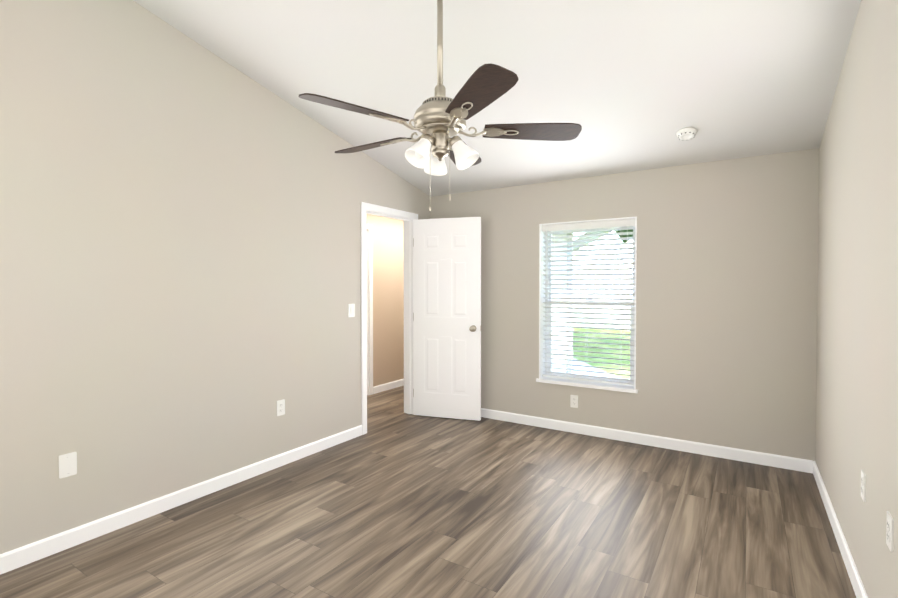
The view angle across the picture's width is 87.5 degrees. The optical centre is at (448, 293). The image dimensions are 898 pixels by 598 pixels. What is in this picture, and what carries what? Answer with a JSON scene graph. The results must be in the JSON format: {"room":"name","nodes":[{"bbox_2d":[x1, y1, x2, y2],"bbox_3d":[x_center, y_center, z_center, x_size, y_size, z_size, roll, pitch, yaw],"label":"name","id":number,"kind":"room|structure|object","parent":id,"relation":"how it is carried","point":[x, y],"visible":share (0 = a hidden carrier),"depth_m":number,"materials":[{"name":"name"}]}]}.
{"room":"empty bedroom","nodes":[
{"label":"empty bedroom","id":0,"kind":"room"},
{"bbox_2d":[0,0,430,553],"bbox_3d":[-1.093,-0.429,3.894,0.120,3.436,6.520,1,1,32],"label":"wall","id":1,"kind":"structure","parent":0,"point":[180,251],"depth_m":2.77,"materials":[{"name":"paint"}]},
{"bbox_2d":[59,452,76,478],"bbox_3d":[-1.968,0.884,2.422,0.007,0.118,0.075,1,1,32],"label":"electrical outlet","id":2,"kind":"object","parent":1,"relation":"attached to","point":[67,464],"visible":1,"depth_m":2.42,"materials":[{"name":"white plastic"}]},
{"bbox_2d":[0,425,361,574],"bbox_3d":[-1.758,1.262,2.754,0.013,0.092,3.594,1,1,32],"label":"baseboard","id":3,"kind":"structure","parent":1,"relation":"attached to","point":[36,551],"depth_m":2.76,"materials":[{"name":"white wood"}]},
{"bbox_2d":[277,399,284,415],"bbox_3d":[-1.264,0.856,3.527,0.008,0.115,0.070,1,1,32],"label":"electrical outlet","id":4,"kind":"object","parent":1,"relation":"attached to","point":[280,407],"visible":1,"depth_m":3.52,"materials":[{"name":"white plastic"}]},
{"bbox_2d":[348,304,354,316],"bbox_3d":[-0.859,0.145,4.146,0.014,0.118,0.076,1,1,32],"label":"light switch","id":5,"kind":"object","parent":1,"relation":"attached to","point":[351,310],"visible":1,"depth_m":4.14,"materials":[{"name":"white plastic"}]},
{"bbox_2d":[361,202,417,434],"bbox_3d":[-0.619,0.219,4.650,0.152,2.116,0.863,1,1,32],"label":"door frame","id":6,"kind":"structure","parent":1,"relation":"attached to","point":[408,218],"depth_m":4.92,"materials":[{"name":"white wood"}]},
{"bbox_2d":[413,217,480,420],"bbox_3d":[-0.031,0.248,4.787,0.731,2.032,0.177,0,1,17],"label":"door","id":7,"kind":"structure","parent":1,"relation":"in","point":[447,317],"depth_m":4.76,"materials":[{"name":"white wood"}]},
{"bbox_2d":[366,213,403,386],"bbox_3d":[-1.259,0.093,5.503,0.120,2.340,4.000,1,1,32],"label":"wall","id":8,"kind":"structure","parent":0,"point":[388,300],"depth_m":6.08,"materials":[{"name":"paint"}]},
{"bbox_2d":[366,224,372,394],"bbox_3d":[-1.279,0.207,5.460,0.136,2.119,1.022,1,1,32],"label":"door frame","id":9,"kind":"structure","parent":8,"relation":"attached to","point":[370,316],"depth_m":5.82,"materials":[{"name":"white wood"}]},
{"bbox_2d":[373,379,403,393],"bbox_3d":[-0.572,1.201,6.477,0.013,0.092,1.410,1,1,32],"label":"baseboard","id":10,"kind":"structure","parent":8,"relation":"attached to","point":[387,386],"depth_m":6.12,"materials":[{"name":"white wood"}]},
{"bbox_2d":[0,386,855,597],"bbox_3d":[-0.494,1.325,3.542,5.700,0.060,6.520,1,1,32],"label":"floor","id":11,"kind":"structure","parent":0,"point":[395,501],"depth_m":2.60,"materials":[{"name":"brown wood"}]},
{"bbox_2d":[133,0,860,196],"bbox_3d":[-0.019,-1.613,2.302,3.620,1.176,5.020,1,1,32],"label":"ceiling","id":12,"kind":"structure","parent":0,"point":[631,85],"depth_m":2.86,"materials":[{"name":"paint"}]},
{"bbox_2d":[299,0,581,210],"bbox_3d":[-0.080,-0.971,2.213,1.225,1.179,1.273,1,1,32],"label":"fan","id":13,"kind":"object","parent":12,"relation":"hanging from","point":[439,119],"visible":1,"depth_m":2.12,"materials":[{"name":"brown wood"}]},
{"bbox_2d":[676,127,696,139],"bbox_3d":[1.691,-1.135,3.339,0.132,0.038,0.132,1,-11,32],"label":"smoke detector","id":14,"kind":"object","parent":12,"relation":"attached to","point":[687,133],"visible":1,"depth_m":3.31,"materials":[{"name":"white plastic"}]},
{"bbox_2d":[430,148,818,461],"bbox_3d":[1.326,0.082,4.331,3.500,2.400,0.200,1,1,32],"label":"wall","id":15,"kind":"structure","parent":0,"point":[726,297],"depth_m":3.80,"materials":[{"name":"paint"}]},
{"bbox_2d":[570,395,577,407],"bbox_3d":[1.156,0.992,4.330,0.070,0.115,0.008,1,1,32],"label":"electrical outlet","id":16,"kind":"object","parent":15,"relation":"attached to","point":[573,401],"visible":1,"depth_m":4.33,"materials":[{"name":"white plastic"}]},
{"bbox_2d":[536,217,637,392],"bbox_3d":[1.280,0.089,4.334,0.920,1.514,0.213,1,1,32],"label":"window","id":17,"kind":"structure","parent":15,"relation":"in","point":[547,374],"depth_m":4.32,"materials":[{"name":"plastic"}]},
{"bbox_2d":[481,408,812,473],"bbox_3d":[1.218,1.237,4.292,3.354,0.092,0.013,1,1,32],"label":"baseboard","id":18,"kind":"structure","parent":15,"relation":"attached to","point":[777,461],"depth_m":3.93,"materials":[{"name":"white wood"}]},
{"bbox_2d":[815,0,897,597],"bbox_3d":[1.403,-0.386,1.298,0.120,3.436,4.820,1,1,32],"label":"wall","id":19,"kind":"structure","parent":0,"point":[857,372],"depth_m":2.04,"materials":[{"name":"paint"}]},
{"bbox_2d":[813,461,867,597],"bbox_3d":[1.379,1.284,1.412,0.013,0.092,4.700,1,1,32],"label":"baseboard","id":20,"kind":"structure","parent":19,"relation":"attached to","point":[855,579],"depth_m":2.39,"materials":[{"name":"white wood"}]},
{"bbox_2d":[861,470,865,501],"bbox_3d":[1.752,0.811,1.985,0.008,0.115,0.070,1,1,32],"label":"electrical outlet","id":21,"kind":"object","parent":19,"relation":"attached to","point":[863,485],"visible":0.98,"depth_m":1.97,"materials":[{"name":"white plastic"}]},
{"bbox_2d":[886,511,893,551],"bbox_3d":[1.515,0.817,1.614,0.008,0.115,0.070,1,1,32],"label":"electrical outlet","id":22,"kind":"object","parent":19,"relation":"attached to","point":[890,531],"visible":1,"depth_m":1.60,"materials":[{"name":"white plastic"}]},
{"label":"outside","id":23,"kind":"structure","parent":0,"visible":0},
{"bbox_2d":[573,325,629,378],"bbox_3d":[-0.043,1.514,5.463,80.000,0.100,90.000,1,1,32],"label":"ground","id":24,"kind":"structure","parent":23,"point":[601,355],"depth_m":10.83,"materials":[{"name":"green plant"}]},
{"bbox_2d":[552,227,618,372],"bbox_3d":[-1.773,-0.782,12.503,10.120,4.260,9.220,0,1,7],"label":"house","id":25,"kind":"structure","parent":24,"relation":"on","point":[563,319],"depth_m":8.01,"materials":[{"name":"white"}]},
{"bbox_2d":[573,275,632,328],"bbox_3d":[7.630,0.321,15.633,18.000,1.950,0.090,1,1,32],"label":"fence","id":26,"kind":"object","parent":24,"relation":"on","point":[603,311],"depth_m":16.93,"materials":[{"name":"white"}]},
{"bbox_2d":[615,226,632,241],"bbox_3d":[5.421,-1.420,11.854,4.325,5.556,3.890,1,1,32],"label":"tree","id":27,"kind":"object","parent":24,"relation":"on","point":[619,231],"depth_m":13.01,"materials":[{"name":"green plant"}]}
]}

